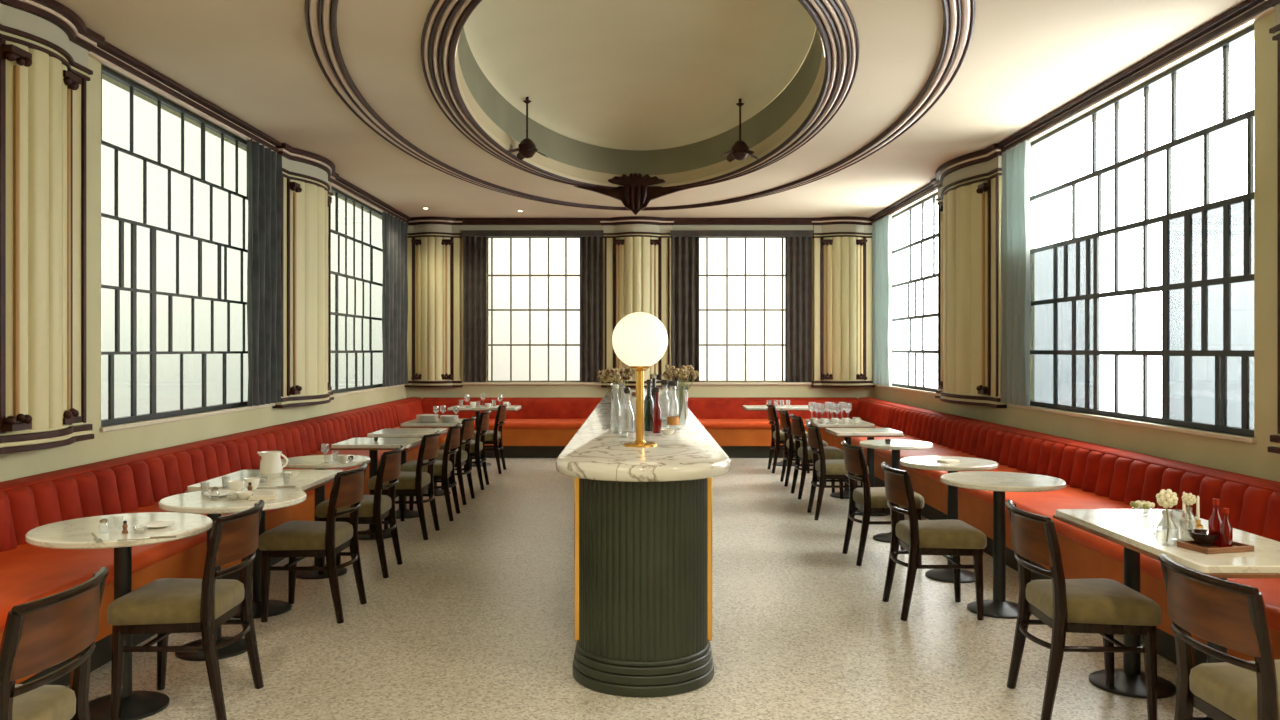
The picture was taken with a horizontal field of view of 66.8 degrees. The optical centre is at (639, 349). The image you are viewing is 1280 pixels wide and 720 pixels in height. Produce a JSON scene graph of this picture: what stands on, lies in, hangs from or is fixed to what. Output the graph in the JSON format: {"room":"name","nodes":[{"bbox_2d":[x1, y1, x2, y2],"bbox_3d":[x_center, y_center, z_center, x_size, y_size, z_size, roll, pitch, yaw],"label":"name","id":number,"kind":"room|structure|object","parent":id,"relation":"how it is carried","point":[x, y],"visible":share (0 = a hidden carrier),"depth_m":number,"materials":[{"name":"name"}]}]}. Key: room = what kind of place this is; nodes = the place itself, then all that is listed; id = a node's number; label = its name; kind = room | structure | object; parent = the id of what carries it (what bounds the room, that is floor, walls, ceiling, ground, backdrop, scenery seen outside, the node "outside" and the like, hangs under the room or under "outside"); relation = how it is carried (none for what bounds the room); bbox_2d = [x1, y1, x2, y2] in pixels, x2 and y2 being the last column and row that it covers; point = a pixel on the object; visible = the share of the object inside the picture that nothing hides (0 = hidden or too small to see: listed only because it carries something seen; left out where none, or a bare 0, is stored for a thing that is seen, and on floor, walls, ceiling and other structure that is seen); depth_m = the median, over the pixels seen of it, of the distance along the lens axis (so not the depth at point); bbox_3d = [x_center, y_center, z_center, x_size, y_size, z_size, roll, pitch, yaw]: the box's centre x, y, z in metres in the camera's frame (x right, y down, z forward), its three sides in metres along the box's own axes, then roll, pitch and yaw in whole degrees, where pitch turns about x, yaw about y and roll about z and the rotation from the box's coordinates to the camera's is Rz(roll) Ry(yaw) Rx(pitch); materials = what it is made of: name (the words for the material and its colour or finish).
{"room":"restaurant","nodes":[
{"label":"restaurant","id":0,"kind":"room"},
{"bbox_2d":[0,56,405,481],"bbox_3d":[-3.460,-0.225,6.550,0.220,3.350,15.100,0,0,0],"label":"wall","id":1,"kind":"structure","parent":0,"point":[108,445],"depth_m":6.00,"materials":[{"name":"paint"}]},
{"bbox_2d":[0,0,104,453],"bbox_3d":[-3.243,-0.674,5.280,0.215,2.408,1.100,0,0,0],"label":"pilaster","id":2,"kind":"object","parent":1,"relation":"attached to","point":[45,46],"depth_m":5.19,"materials":[{"name":"paint"}]},
{"bbox_2d":[99,64,275,431],"bbox_3d":[-3.388,-0.645,7.440,0.125,2.310,2.860,0,0,0],"label":"window","id":3,"kind":"structure","parent":1,"relation":"in","point":[174,189],"depth_m":7.01,"materials":[{"name":"glass"}]},
{"bbox_2d":[88,41,409,222],"bbox_3d":[-3.300,-1.833,6.450,0.100,0.095,14.900,0,0,0],"label":"trim","id":4,"kind":"structure","parent":1,"relation":"attached to","point":[107,54],"depth_m":7.20,"materials":[{"name":"beige"}]},
{"bbox_2d":[247,139,282,405],"bbox_3d":[-3.297,-0.652,8.505,0.083,2.255,0.670,0,0,0],"label":"curtain","id":5,"kind":"object","parent":1,"relation":"hanging from","point":[264,165],"visible":1,"depth_m":8.43,"materials":[{"name":"grey fabric"}]},
{"bbox_2d":[272,143,338,407],"bbox_3d":[-3.208,-0.674,9.580,0.285,2.408,1.570,0,0,0],"label":"pilaster","id":6,"kind":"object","parent":1,"relation":"attached to","point":[308,177],"depth_m":9.29,"materials":[{"name":"paint"}]},
{"bbox_2d":[331,186,403,396],"bbox_3d":[-3.388,-0.645,12.050,0.125,2.310,3.240,0,0,0],"label":"window","id":7,"kind":"structure","parent":1,"relation":"in","point":[356,227],"depth_m":11.65,"materials":[{"name":"white glass"}]},
{"bbox_2d":[382,211,407,386],"bbox_3d":[-3.297,-0.652,13.035,0.083,2.255,1.170,0,0,0],"label":"curtain","id":8,"kind":"object","parent":1,"relation":"hanging from","point":[394,230],"visible":1,"depth_m":12.99,"materials":[{"name":"grey fabric"}]},
{"bbox_2d":[67,458,1206,719],"bbox_3d":[0.000,1.500,6.575,7.200,0.100,15.150,0,0,0],"label":"floor","id":9,"kind":"structure","parent":0,"point":[475,621],"depth_m":4.88,"materials":[{"name":"stone"}]},
{"bbox_2d":[0,567,108,719],"bbox_3d":[-1.782,1.050,2.661,0.508,0.806,0.454,0,0,-3],"label":"dining chair","id":10,"kind":"object","parent":9,"relation":"on","point":[41,634],"visible":1,"depth_m":2.61,"materials":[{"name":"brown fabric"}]},
{"bbox_2d":[25,512,212,719],"bbox_3d":[-2.090,1.080,3.920,0.666,0.740,0.666,0,0,0],"label":"pedestal table","id":11,"kind":"object","parent":9,"relation":"on","point":[73,533],"visible":0.84,"depth_m":3.89,"materials":[{"name":"stone"}]},
{"bbox_2d":[140,521,174,528],"bbox_3d":[-1.933,0.703,3.890,0.128,0.014,0.128,0,0,0],"label":"plate","id":12,"kind":"object","parent":11,"relation":"on","point":[156,524],"visible":0.99,"depth_m":3.90,"materials":[{"name":"white ceramic"}]},
{"bbox_2d":[107,500,264,719],"bbox_3d":[-1.827,1.050,3.966,0.508,0.806,0.454,0,0,-1],"label":"dining chair","id":13,"kind":"object","parent":9,"relation":"on","point":[163,607],"visible":1,"depth_m":3.79,"materials":[{"name":"brown wood"}]},
{"bbox_2d":[0,403,447,686],"bbox_3d":[-2.833,1.062,7.275,0.975,0.776,9.950,0,0,0],"label":"banquette","id":14,"kind":"object","parent":9,"relation":"on","point":[136,483],"visible":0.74,"depth_m":5.40,"materials":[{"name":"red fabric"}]},
{"bbox_2d":[159,487,306,660],"bbox_3d":[-1.960,1.080,4.690,0.660,0.740,0.660,0,0,0],"label":"pedestal table","id":15,"kind":"object","parent":9,"relation":"on","point":[195,502],"visible":0.59,"depth_m":4.58,"materials":[{"name":"stone"}]},
{"bbox_2d":[203,490,238,496],"bbox_3d":[-2.032,0.701,4.716,0.170,0.018,0.170,0,0,0],"label":"plate","id":16,"kind":"object","parent":15,"relation":"on","point":[223,493],"visible":0.75,"depth_m":4.74,"materials":[{"name":"white ceramic"}]},
{"bbox_2d":[227,480,246,490],"bbox_3d":[-2.018,0.682,4.851,0.083,0.055,0.083,0,0,-12],"label":"coffee cup","id":17,"kind":"object","parent":15,"relation":"on","point":[233,484],"visible":0.91,"depth_m":4.82,"materials":[{"name":"white ceramic"}]},
{"bbox_2d":[234,491,253,499],"bbox_3d":[-1.886,0.693,4.621,0.088,0.034,0.087,0,0,0],"label":"bowl","id":18,"kind":"object","parent":15,"relation":"on","point":[242,495],"visible":1,"depth_m":4.60,"materials":[{"name":"white ceramic"}]},
{"bbox_2d":[244,477,259,488],"bbox_3d":[-1.984,0.682,4.955,0.083,0.055,0.083,0,0,-8],"label":"coffee cup","id":19,"kind":"object","parent":15,"relation":"on","point":[255,481],"visible":0.81,"depth_m":4.93,"materials":[{"name":"white ceramic"}]},
{"bbox_2d":[248,494,275,500],"bbox_3d":[-1.801,0.703,4.621,0.120,0.013,0.090,0,0,-23],"label":"folded napkin","id":20,"kind":"object","parent":15,"relation":"on","point":[256,497],"visible":1,"depth_m":4.59,"materials":[{"name":"beige fabric"}]},
{"bbox_2d":[184,470,342,618],"bbox_3d":[-2.060,1.080,5.400,0.612,0.740,0.732,0,0,0],"label":"pedestal table","id":21,"kind":"object","parent":9,"relation":"on","point":[307,480],"visible":0.56,"depth_m":5.37,"materials":[{"name":"stone"}]},
{"bbox_2d":[257,451,287,476],"bbox_3d":[-2.076,0.639,5.472,0.121,0.142,0.137,0,0,18],"label":"ceramic jug","id":22,"kind":"object","parent":21,"relation":"on","point":[270,463],"visible":1,"depth_m":5.42,"materials":[{"name":"white ceramic"}]},
{"bbox_2d":[258,463,367,623],"bbox_3d":[-1.782,1.050,5.356,0.508,0.806,0.454,0,0,2],"label":"dining chair","id":23,"kind":"object","parent":9,"relation":"on","point":[328,538],"visible":0.98,"depth_m":5.17,"materials":[{"name":"brown wood"}]},
{"bbox_2d":[281,455,370,578],"bbox_3d":[-2.050,1.080,6.300,0.580,0.740,0.580,0,0,0],"label":"pedestal table","id":24,"kind":"object","parent":9,"relation":"on","point":[312,461],"visible":0.59,"depth_m":6.22,"materials":[{"name":"stone"}]},
{"bbox_2d":[316,445,403,577],"bbox_3d":[-1.817,1.050,6.366,0.508,0.806,0.454,0,0,-1],"label":"dining chair","id":25,"kind":"object","parent":9,"relation":"on","point":[375,508],"visible":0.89,"depth_m":6.18,"materials":[{"name":"brown wood"}]},
{"bbox_2d":[329,438,421,539],"bbox_3d":[-2.030,1.080,7.570,0.592,0.740,0.612,0,0,0],"label":"pedestal table","id":26,"kind":"object","parent":9,"relation":"on","point":[369,444],"visible":0.62,"depth_m":7.45,"materials":[{"name":"stone"}]},
{"bbox_2d":[381,401,410,425],"bbox_3d":[-2.833,1.062,12.570,0.975,0.776,0.636,0,0,0],"label":"banquette","id":27,"kind":"object","parent":9,"relation":"on","point":[402,410],"visible":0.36,"depth_m":12.52,"materials":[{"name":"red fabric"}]},
{"bbox_2d":[368,430,440,539],"bbox_3d":[-1.827,1.050,7.604,0.508,0.806,0.454,0,0,1],"label":"dining chair","id":28,"kind":"object","parent":9,"relation":"on","point":[416,483],"visible":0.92,"depth_m":7.42,"materials":[{"name":"brown wood"}]},
{"bbox_2d":[366,428,447,518],"bbox_3d":[-2.030,1.080,8.500,0.572,0.740,0.612,0,0,0],"label":"pedestal table","id":29,"kind":"object","parent":9,"relation":"on","point":[387,432],"visible":0.62,"depth_m":8.43,"materials":[{"name":"stone"}]},
{"bbox_2d":[400,423,461,520],"bbox_3d":[-1.802,1.050,8.413,0.508,0.806,0.454,0,0,-2],"label":"dining chair","id":30,"kind":"object","parent":9,"relation":"on","point":[444,469],"visible":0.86,"depth_m":8.23,"materials":[{"name":"brown wood"}]},
{"bbox_2d":[399,418,468,495],"bbox_3d":[-2.030,1.080,9.700,0.572,0.740,0.732,0,0,0],"label":"pedestal table","id":31,"kind":"object","parent":9,"relation":"on","point":[410,424],"visible":0.46,"depth_m":9.37,"materials":[{"name":"stone"}]},
{"bbox_2d":[416,414,438,422],"bbox_3d":[-2.086,0.673,9.523,0.220,0.073,0.220,0,0,0],"label":"plate stack","id":32,"kind":"object","parent":31,"relation":"on","point":[422,418],"visible":1,"depth_m":9.47,"materials":[{"name":"white ceramic"}]},
{"bbox_2d":[440,415,457,421],"bbox_3d":[-1.883,0.679,9.563,0.187,0.062,0.187,0,0,0],"label":"plate stack","id":33,"kind":"object","parent":31,"relation":"on","point":[444,418],"visible":1,"depth_m":9.49,"materials":[{"name":"white ceramic"}]},
{"bbox_2d":[422,416,475,504],"bbox_3d":[-1.832,1.050,9.286,0.508,0.806,0.454,0,0,2],"label":"dining chair","id":34,"kind":"object","parent":9,"relation":"on","point":[462,457],"visible":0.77,"depth_m":9.13,"materials":[{"name":"brown wood"}]},
{"bbox_2d":[439,410,490,489],"bbox_3d":[-1.832,1.050,10.246,0.508,0.806,0.454,0,0,-1],"label":"dining chair","id":35,"kind":"object","parent":9,"relation":"on","point":[477,447],"visible":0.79,"depth_m":10.06,"materials":[{"name":"brown wood"}]},
{"bbox_2d":[447,405,521,466],"bbox_3d":[-1.940,1.080,12.150,0.852,0.740,0.572,0,0,0],"label":"pedestal table","id":36,"kind":"object","parent":9,"relation":"on","point":[477,408],"visible":0.62,"depth_m":11.98,"materials":[{"name":"stone"}]},
{"bbox_2d":[463,403,507,473],"bbox_3d":[-1.832,1.050,11.550,0.508,0.806,0.454,0,0,0],"label":"dining chair","id":37,"kind":"object","parent":9,"relation":"on","point":[494,437],"visible":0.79,"depth_m":11.37,"materials":[{"name":"brown wood"}]},
{"bbox_2d":[395,397,884,457],"bbox_3d":[0.000,1.062,13.398,6.700,0.776,1.005,0,0,0],"label":"banquette","id":38,"kind":"object","parent":9,"relation":"on","point":[543,427],"visible":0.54,"depth_m":13.58,"materials":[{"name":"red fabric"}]},
{"bbox_2d":[573,477,713,696],"bbox_3d":[0.015,0.998,7.821,0.636,0.905,7.558,0,0,0],"label":"counter base","id":39,"kind":"object","parent":9,"relation":"on","point":[643,550],"depth_m":4.11,"materials":[{"name":"green paint"}]},
{"bbox_2d":[556,390,730,481],"bbox_3d":[0.015,0.512,7.837,0.792,0.065,7.686,0,0,0],"label":"countertop","id":40,"kind":"structure","parent":39,"relation":"on","point":[594,452],"depth_m":4.63,"materials":[{"name":"white stone"}]},
{"bbox_2d":[598,367,635,425],"bbox_3d":[-0.145,0.292,6.124,0.207,0.376,0.256,0,0,41],"label":"flower vase","id":41,"kind":"object","parent":40,"relation":"on","point":[610,375],"visible":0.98,"depth_m":6.11,"materials":[{"name":"clear glass"}]},
{"bbox_2d":[612,312,667,447],"bbox_3d":[0.000,0.145,4.860,0.280,0.670,0.280,0,0,0],"label":"globe lamp","id":42,"kind":"object","parent":40,"relation":"on","point":[639,339],"visible":1,"depth_m":4.78,"materials":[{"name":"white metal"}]},
{"bbox_2d":[644,379,653,430],"bbox_3d":[0.053,0.327,5.746,0.060,0.305,0.060,0,0,0],"label":"bottle","id":43,"kind":"object","parent":40,"relation":"on","point":[648,402],"visible":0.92,"depth_m":5.72,"materials":[{"name":"green glass"}]},
{"bbox_2d":[651,374,655,404],"bbox_3d":[0.091,0.317,6.289,0.064,0.325,0.064,0,0,0],"label":"bottle","id":44,"kind":"object","parent":40,"relation":"on","point":[653,375],"visible":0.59,"depth_m":6.28,"materials":[{"name":"clear glass"}]},
{"bbox_2d":[653,387,660,432],"bbox_3d":[0.098,0.347,5.607,0.052,0.265,0.052,0,0,0],"label":"bottle","id":45,"kind":"object","parent":40,"relation":"on","point":[656,409],"visible":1,"depth_m":5.59,"materials":[{"name":"red glass"}]},
{"bbox_2d":[667,380,678,429],"bbox_3d":[0.198,0.331,5.818,0.073,0.297,0.073,0,0,0],"label":"bottle","id":46,"kind":"object","parent":40,"relation":"on","point":[671,420],"visible":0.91,"depth_m":5.79,"materials":[{"name":"clear glass"}]},
{"bbox_2d":[662,364,698,422],"bbox_3d":[0.262,0.286,6.287,0.234,0.388,0.211,0,0,-25],"label":"flower vase","id":47,"kind":"object","parent":40,"relation":"on","point":[684,371],"visible":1,"depth_m":6.27,"materials":[{"name":"clear glass"}]},
{"bbox_2d":[742,405,816,465],"bbox_3d":[1.740,1.080,12.200,0.872,0.740,0.512,0,0,0],"label":"pedestal table","id":48,"kind":"object","parent":9,"relation":"on","point":[745,407],"visible":0.59,"depth_m":11.98,"materials":[{"name":"stone"}]},
{"bbox_2d":[766,403,809,473],"bbox_3d":[1.762,1.050,11.600,0.508,0.806,0.454,0,0,0],"label":"dining chair","id":49,"kind":"object","parent":9,"relation":"on","point":[777,437],"visible":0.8,"depth_m":11.42,"materials":[{"name":"brown wood"}]},
{"bbox_2d":[778,409,827,486],"bbox_3d":[1.752,1.050,10.495,0.508,0.806,0.454,0,0,2],"label":"dining chair","id":50,"kind":"object","parent":9,"relation":"on","point":[785,423],"visible":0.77,"depth_m":10.32,"materials":[{"name":"brown wood"}]},
{"bbox_2d":[789,414,843,498],"bbox_3d":[1.742,1.050,9.624,0.508,0.806,0.454,0,0,-1],"label":"dining chair","id":51,"kind":"object","parent":9,"relation":"on","point":[803,454],"visible":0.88,"depth_m":9.43,"materials":[{"name":"brown wood"}]},
{"bbox_2d":[805,422,868,519],"bbox_3d":[1.702,1.050,8.456,0.508,0.806,0.454,0,0,1],"label":"dining chair","id":52,"kind":"object","parent":9,"relation":"on","point":[824,469],"visible":0.79,"depth_m":8.27,"materials":[{"name":"brown wood"}]},
{"bbox_2d":[804,419,875,498],"bbox_3d":[1.970,1.080,9.620,0.572,0.740,0.672,0,0,0],"label":"pedestal table","id":53,"kind":"object","parent":9,"relation":"on","point":[861,424],"visible":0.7,"depth_m":9.37,"materials":[{"name":"stone"}]},
{"bbox_2d":[819,401,903,446],"bbox_3d":[2.833,1.062,12.416,0.975,0.776,0.944,0,0,0],"label":"banquette","id":54,"kind":"object","parent":9,"relation":"on","point":[880,410],"visible":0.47,"depth_m":12.34,"materials":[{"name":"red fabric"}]},
{"bbox_2d":[824,428,904,515],"bbox_3d":[1.980,1.080,8.600,0.592,0.740,0.512,0,0,0],"label":"pedestal table","id":55,"kind":"object","parent":9,"relation":"on","point":[870,433],"visible":0.62,"depth_m":8.55,"materials":[{"name":"stone"}]},
{"bbox_2d":[841,440,923,565],"bbox_3d":[1.662,1.050,6.726,0.508,0.806,0.454,0,0,-2],"label":"dining chair","id":56,"kind":"object","parent":9,"relation":"on","point":[870,500],"visible":0.84,"depth_m":6.54,"materials":[{"name":"brown wood"}]},
{"bbox_2d":[859,439,932,542],"bbox_3d":[1.960,1.080,7.430,0.550,0.740,0.550,0,0,0],"label":"pedestal table","id":57,"kind":"object","parent":9,"relation":"on","point":[895,446],"visible":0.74,"depth_m":7.37,"materials":[{"name":"stone"}]},
{"bbox_2d":[833,405,990,486],"bbox_3d":[2.833,1.062,10.492,0.975,0.776,2.896,0,0,0],"label":"banquette","id":58,"kind":"object","parent":9,"relation":"on","point":[948,433],"visible":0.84,"depth_m":10.04,"materials":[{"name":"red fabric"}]},
{"bbox_2d":[881,462,986,620],"bbox_3d":[1.612,1.050,5.400,0.508,0.806,0.454,0,0,0],"label":"dining chair","id":59,"kind":"object","parent":9,"relation":"on","point":[946,538],"visible":1,"depth_m":5.21,"materials":[{"name":"brown wood"}]},
{"bbox_2d":[900,456,997,582],"bbox_3d":[1.970,1.080,6.200,0.600,0.740,0.600,0,0,0],"label":"pedestal table","id":60,"kind":"object","parent":9,"relation":"on","point":[919,462],"visible":0.83,"depth_m":6.14,"materials":[{"name":"stone"}]},
{"bbox_2d":[940,471,1065,618],"bbox_3d":[2.000,1.080,5.360,0.650,0.740,0.650,0,0,0],"label":"pedestal table","id":61,"kind":"object","parent":9,"relation":"on","point":[1000,483],"visible":0.92,"depth_m":5.37,"materials":[{"name":"stone"}]},
{"bbox_2d":[1006,500,1161,719],"bbox_3d":[1.782,1.050,3.963,0.508,0.806,0.454,0,0,2],"label":"dining chair","id":62,"kind":"object","parent":9,"relation":"on","point":[1106,608],"visible":1,"depth_m":3.78,"materials":[{"name":"brown wood"}]},
{"bbox_2d":[900,422,1279,666],"bbox_3d":[2.833,1.062,5.670,0.975,0.776,6.740,0,0,0],"label":"banquette","id":63,"kind":"object","parent":9,"relation":"on","point":[1096,476],"visible":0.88,"depth_m":5.95,"materials":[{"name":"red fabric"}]},
{"bbox_2d":[1053,509,1279,716],"bbox_3d":[2.110,1.080,3.777,0.532,0.740,1.186,0,0,0],"label":"pedestal table","id":64,"kind":"object","parent":9,"relation":"on","point":[1122,527],"visible":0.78,"depth_m":3.88,"materials":[{"name":"stone"}]},
{"bbox_2d":[1130,500,1154,516],"bbox_3d":[2.150,0.676,4.144,0.099,0.067,0.088,0,0,0],"label":"flower bowl","id":65,"kind":"object","parent":64,"relation":"on","point":[1143,504],"visible":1,"depth_m":4.13,"materials":[{"name":"clear glass"}]},
{"bbox_2d":[1155,489,1178,546],"bbox_3d":[1.919,0.608,3.531,0.076,0.204,0.075,0,0,0],"label":"bud vase","id":66,"kind":"object","parent":64,"relation":"on","point":[1161,497],"visible":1,"depth_m":3.52,"materials":[{"name":"clear glass"}]},
{"bbox_2d":[1181,493,1196,530],"bbox_3d":[2.165,0.636,3.825,0.054,0.147,0.054,0,0,0],"label":"bud vase","id":67,"kind":"object","parent":64,"relation":"on","point":[1189,499],"visible":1,"depth_m":3.82,"materials":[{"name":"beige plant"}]},
{"bbox_2d":[1193,496,1202,527],"bbox_3d":[2.238,0.647,3.890,0.036,0.125,0.035,0,0,0],"label":"taper candle","id":68,"kind":"object","parent":64,"relation":"on","point":[1197,519],"visible":0.88,"depth_m":3.88,"materials":[{"name":"beige wax"}]},
{"bbox_2d":[1177,540,1253,553],"bbox_3d":[2.051,0.700,3.460,0.200,0.020,0.140,0,0,-14],"label":"serving tray","id":69,"kind":"object","parent":64,"relation":"on","point":[1189,544],"visible":0.74,"depth_m":3.41,"materials":[{"name":"brown wood"}]},
{"bbox_2d":[1187,529,1219,545],"bbox_3d":[2.031,0.678,3.487,0.116,0.047,0.116,0,0,0],"label":"bowl","id":70,"kind":"object","parent":69,"relation":"on","point":[1201,536],"visible":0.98,"depth_m":3.46,"materials":[{"name":"black"}]},
{"bbox_2d":[1208,499,1222,545],"bbox_3d":[2.071,0.619,3.487,0.048,0.165,0.047,0,0,0],"label":"sauce bottle","id":71,"kind":"object","parent":69,"relation":"on","point":[1215,520],"visible":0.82,"depth_m":3.48,"materials":[{"name":"red glass"}]},
{"bbox_2d":[1219,508,1232,546],"bbox_3d":[2.075,0.631,3.434,0.041,0.140,0.040,0,0,0],"label":"sauce bottle","id":72,"kind":"object","parent":69,"relation":"on","point":[1225,529],"visible":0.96,"depth_m":3.42,"materials":[{"name":"red glass"}]},
{"bbox_2d":[1158,554,1279,719],"bbox_3d":[1.862,1.050,2.865,0.508,0.806,0.454,0,0,-2],"label":"dining chair","id":73,"kind":"object","parent":9,"relation":"on","point":[1228,614],"visible":1,"depth_m":2.81,"materials":[{"name":"brown wood"}]},
{"bbox_2d":[406,231,873,398],"bbox_3d":[0.000,-0.225,14.000,6.700,3.350,0.200,0,0,0],"label":"wall","id":74,"kind":"structure","parent":0,"point":[466,390],"depth_m":13.90,"materials":[{"name":"paint"}]},
{"bbox_2d":[405,216,463,387],"bbox_3d":[-2.955,-0.674,13.768,0.910,2.408,0.265,0,0,0],"label":"pilaster","id":75,"kind":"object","parent":74,"relation":"attached to","point":[433,243],"depth_m":13.76,"materials":[{"name":"paint"}]},
{"bbox_2d":[462,237,601,384],"bbox_3d":[-1.522,-0.568,13.905,2.035,2.125,0.110,0,0,0],"label":"window","id":76,"kind":"structure","parent":74,"relation":"in","point":[533,283],"depth_m":13.94,"materials":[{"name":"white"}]},
{"bbox_2d":[462,230,603,236],"bbox_3d":[-1.530,-1.662,13.850,2.020,0.084,0.099,0,0,0],"label":"pelmet","id":77,"kind":"object","parent":74,"relation":"attached to","point":[489,233],"visible":1,"depth_m":13.80,"materials":[{"name":"grey fabric"}]},
{"bbox_2d":[463,236,486,381],"bbox_3d":[-2.355,-0.581,13.857,0.330,2.078,0.063,0,0,0],"label":"curtain","id":78,"kind":"object","parent":77,"relation":"hanging from","point":[474,248],"visible":1,"depth_m":13.85,"materials":[{"name":"grey fabric"}]},
{"bbox_2d":[580,236,602,381],"bbox_3d":[-0.693,-0.581,13.857,0.325,2.078,0.063,0,0,0],"label":"curtain","id":79,"kind":"object","parent":77,"relation":"hanging from","point":[591,248],"visible":0.99,"depth_m":13.85,"materials":[{"name":"grey fabric"}]},
{"bbox_2d":[598,216,675,387],"bbox_3d":[-0.040,-0.674,13.762,1.110,2.408,0.275,0,0,0],"label":"pilaster","id":80,"kind":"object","parent":74,"relation":"attached to","point":[637,249],"depth_m":13.77,"materials":[{"name":"paint"}]},
{"bbox_2d":[460,218,813,230],"bbox_3d":[0.000,-1.792,13.840,6.700,0.175,0.120,0,0,0],"label":"trim","id":81,"kind":"structure","parent":74,"relation":"attached to","point":[468,223],"depth_m":13.81,"materials":[{"name":"beige paint"}]},
{"bbox_2d":[671,230,813,236],"bbox_3d":[1.455,-1.662,13.850,2.030,0.084,0.099,0,0,0],"label":"pelmet","id":82,"kind":"object","parent":74,"relation":"attached to","point":[675,233],"visible":1,"depth_m":13.80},
{"bbox_2d":[672,236,698,381],"bbox_3d":[0.650,-0.581,13.857,0.380,2.078,0.063,0,0,0],"label":"curtain","id":83,"kind":"object","parent":82,"relation":"hanging from","point":[685,250],"visible":0.88,"depth_m":13.85,"materials":[{"name":"grey fabric"}]},
{"bbox_2d":[787,236,811,381],"bbox_3d":[2.275,-0.581,13.857,0.350,2.078,0.063,0,0,0],"label":"curtain","id":84,"kind":"object","parent":82,"relation":"hanging from","point":[799,249],"visible":1,"depth_m":13.85,"materials":[{"name":"grey fabric"}]},
{"bbox_2d":[685,237,811,384],"bbox_3d":[1.470,-0.568,13.905,1.960,2.125,0.110,0,0,0],"label":"window","id":85,"kind":"structure","parent":74,"relation":"in","point":[743,280],"depth_m":13.94,"materials":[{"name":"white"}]},
{"bbox_2d":[810,216,874,387],"bbox_3d":[2.900,-0.674,13.768,0.970,2.408,0.265,0,0,0],"label":"pilaster","id":86,"kind":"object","parent":74,"relation":"attached to","point":[842,244],"depth_m":13.76,"materials":[{"name":"paint"}]},
{"bbox_2d":[55,0,1244,217],"bbox_3d":[0.000,-2.229,6.550,7.100,0.722,15.100,0,0,0],"label":"ceiling","id":87,"kind":"structure","parent":0,"point":[614,88],"depth_m":7.83,"materials":[{"name":"paint"}]},
{"bbox_2d":[506,97,547,159],"bbox_3d":[-1.070,-2.113,9.200,0.316,0.588,0.316,0,0,16],"label":"ceiling fan","id":88,"kind":"object","parent":87,"relation":"hanging from","point":[526,148],"visible":1,"depth_m":9.15,"materials":[{"name":"brown metal"}]},
{"bbox_2d":[574,173,694,214],"bbox_3d":[-0.050,-1.781,11.081,1.430,0.485,0.218,0,0,0],"label":"ornament","id":89,"kind":"object","parent":87,"relation":"attached to","point":[635,193],"visible":0.99,"depth_m":11.06,"materials":[{"name":"brown wood"}]},
{"bbox_2d":[421,0,858,188],"bbox_3d":[0.000,-1.865,7.800,3.180,0.050,7.240,0,0,0],"label":"trim","id":90,"kind":"structure","parent":87,"relation":"attached to","point":[445,21],"depth_m":6.58,"materials":[{"name":"beige paint"}]},
{"bbox_2d":[305,0,974,210],"bbox_3d":[0.000,-1.867,8.150,4.646,0.046,9.630,0,0,0],"label":"trim","id":91,"kind":"structure","parent":87,"relation":"attached to","point":[320,15],"depth_m":7.01,"materials":[{"name":"beige paint"}]},
{"bbox_2d":[721,99,758,161],"bbox_3d":[0.960,-2.113,9.300,0.316,0.588,0.316,0,0,16],"label":"pendant light","id":92,"kind":"object","parent":87,"relation":"hanging from","point":[740,150],"visible":1,"depth_m":9.26,"materials":[{"name":"brown metal"}]},
{"bbox_2d":[874,11,1279,481],"bbox_3d":[3.460,-0.225,6.550,0.220,3.350,15.100,0,0,0],"label":"wall","id":93,"kind":"structure","parent":0,"point":[1254,460],"depth_m":5.28,"materials":[{"name":"paint"}]},
{"bbox_2d":[872,215,891,385],"bbox_3d":[3.297,-0.652,13.185,0.083,2.255,0.870,0,0,0],"label":"curtain","id":94,"kind":"object","parent":93,"relation":"hanging from","point":[881,229],"visible":1,"depth_m":13.08,"materials":[{"name":"fabric"}]},
{"bbox_2d":[876,192,937,394],"bbox_3d":[3.388,-0.645,12.225,0.125,2.310,2.890,0,0,0],"label":"window","id":95,"kind":"structure","parent":93,"relation":"in","point":[913,388],"depth_m":12.02,"materials":[{"name":"grey metal"}]},
{"bbox_2d":[930,143,1006,407],"bbox_3d":[3.203,-0.674,9.780,0.295,2.408,1.930,0,0,0],"label":"pilaster","id":96,"kind":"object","parent":93,"relation":"attached to","point":[969,186],"depth_m":9.38,"materials":[{"name":"paint"}]},
{"bbox_2d":[1000,140,1030,405],"bbox_3d":[3.297,-0.652,8.490,0.083,2.255,0.540,0,0,0],"label":"curtain","id":97,"kind":"object","parent":93,"relation":"hanging from","point":[1016,162],"visible":1,"depth_m":8.46,"materials":[{"name":"fabric"}]},
{"bbox_2d":[869,0,1274,222],"bbox_3d":[3.300,-1.833,6.450,0.100,0.095,14.900,0,0,0],"label":"trim","id":98,"kind":"structure","parent":93,"relation":"attached to","point":[1247,12],"depth_m":6.42,"materials":[{"name":"beige"}]},
{"bbox_2d":[1007,25,1256,443],"bbox_3d":[3.388,-0.645,7.035,0.125,2.310,3.530,0,0,0],"label":"window","id":99,"kind":"structure","parent":93,"relation":"in","point":[1207,287],"depth_m":6.22,"materials":[{"name":"grey metal"}]},
{"bbox_2d":[1264,0,1279,453],"bbox_3d":[3.183,-0.674,4.300,0.335,2.408,1.550,0,0,0],"label":"pilaster","id":100,"kind":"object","parent":93,"relation":"attached to","point":[1275,439],"depth_m":4.97,"materials":[{"name":"paint"}]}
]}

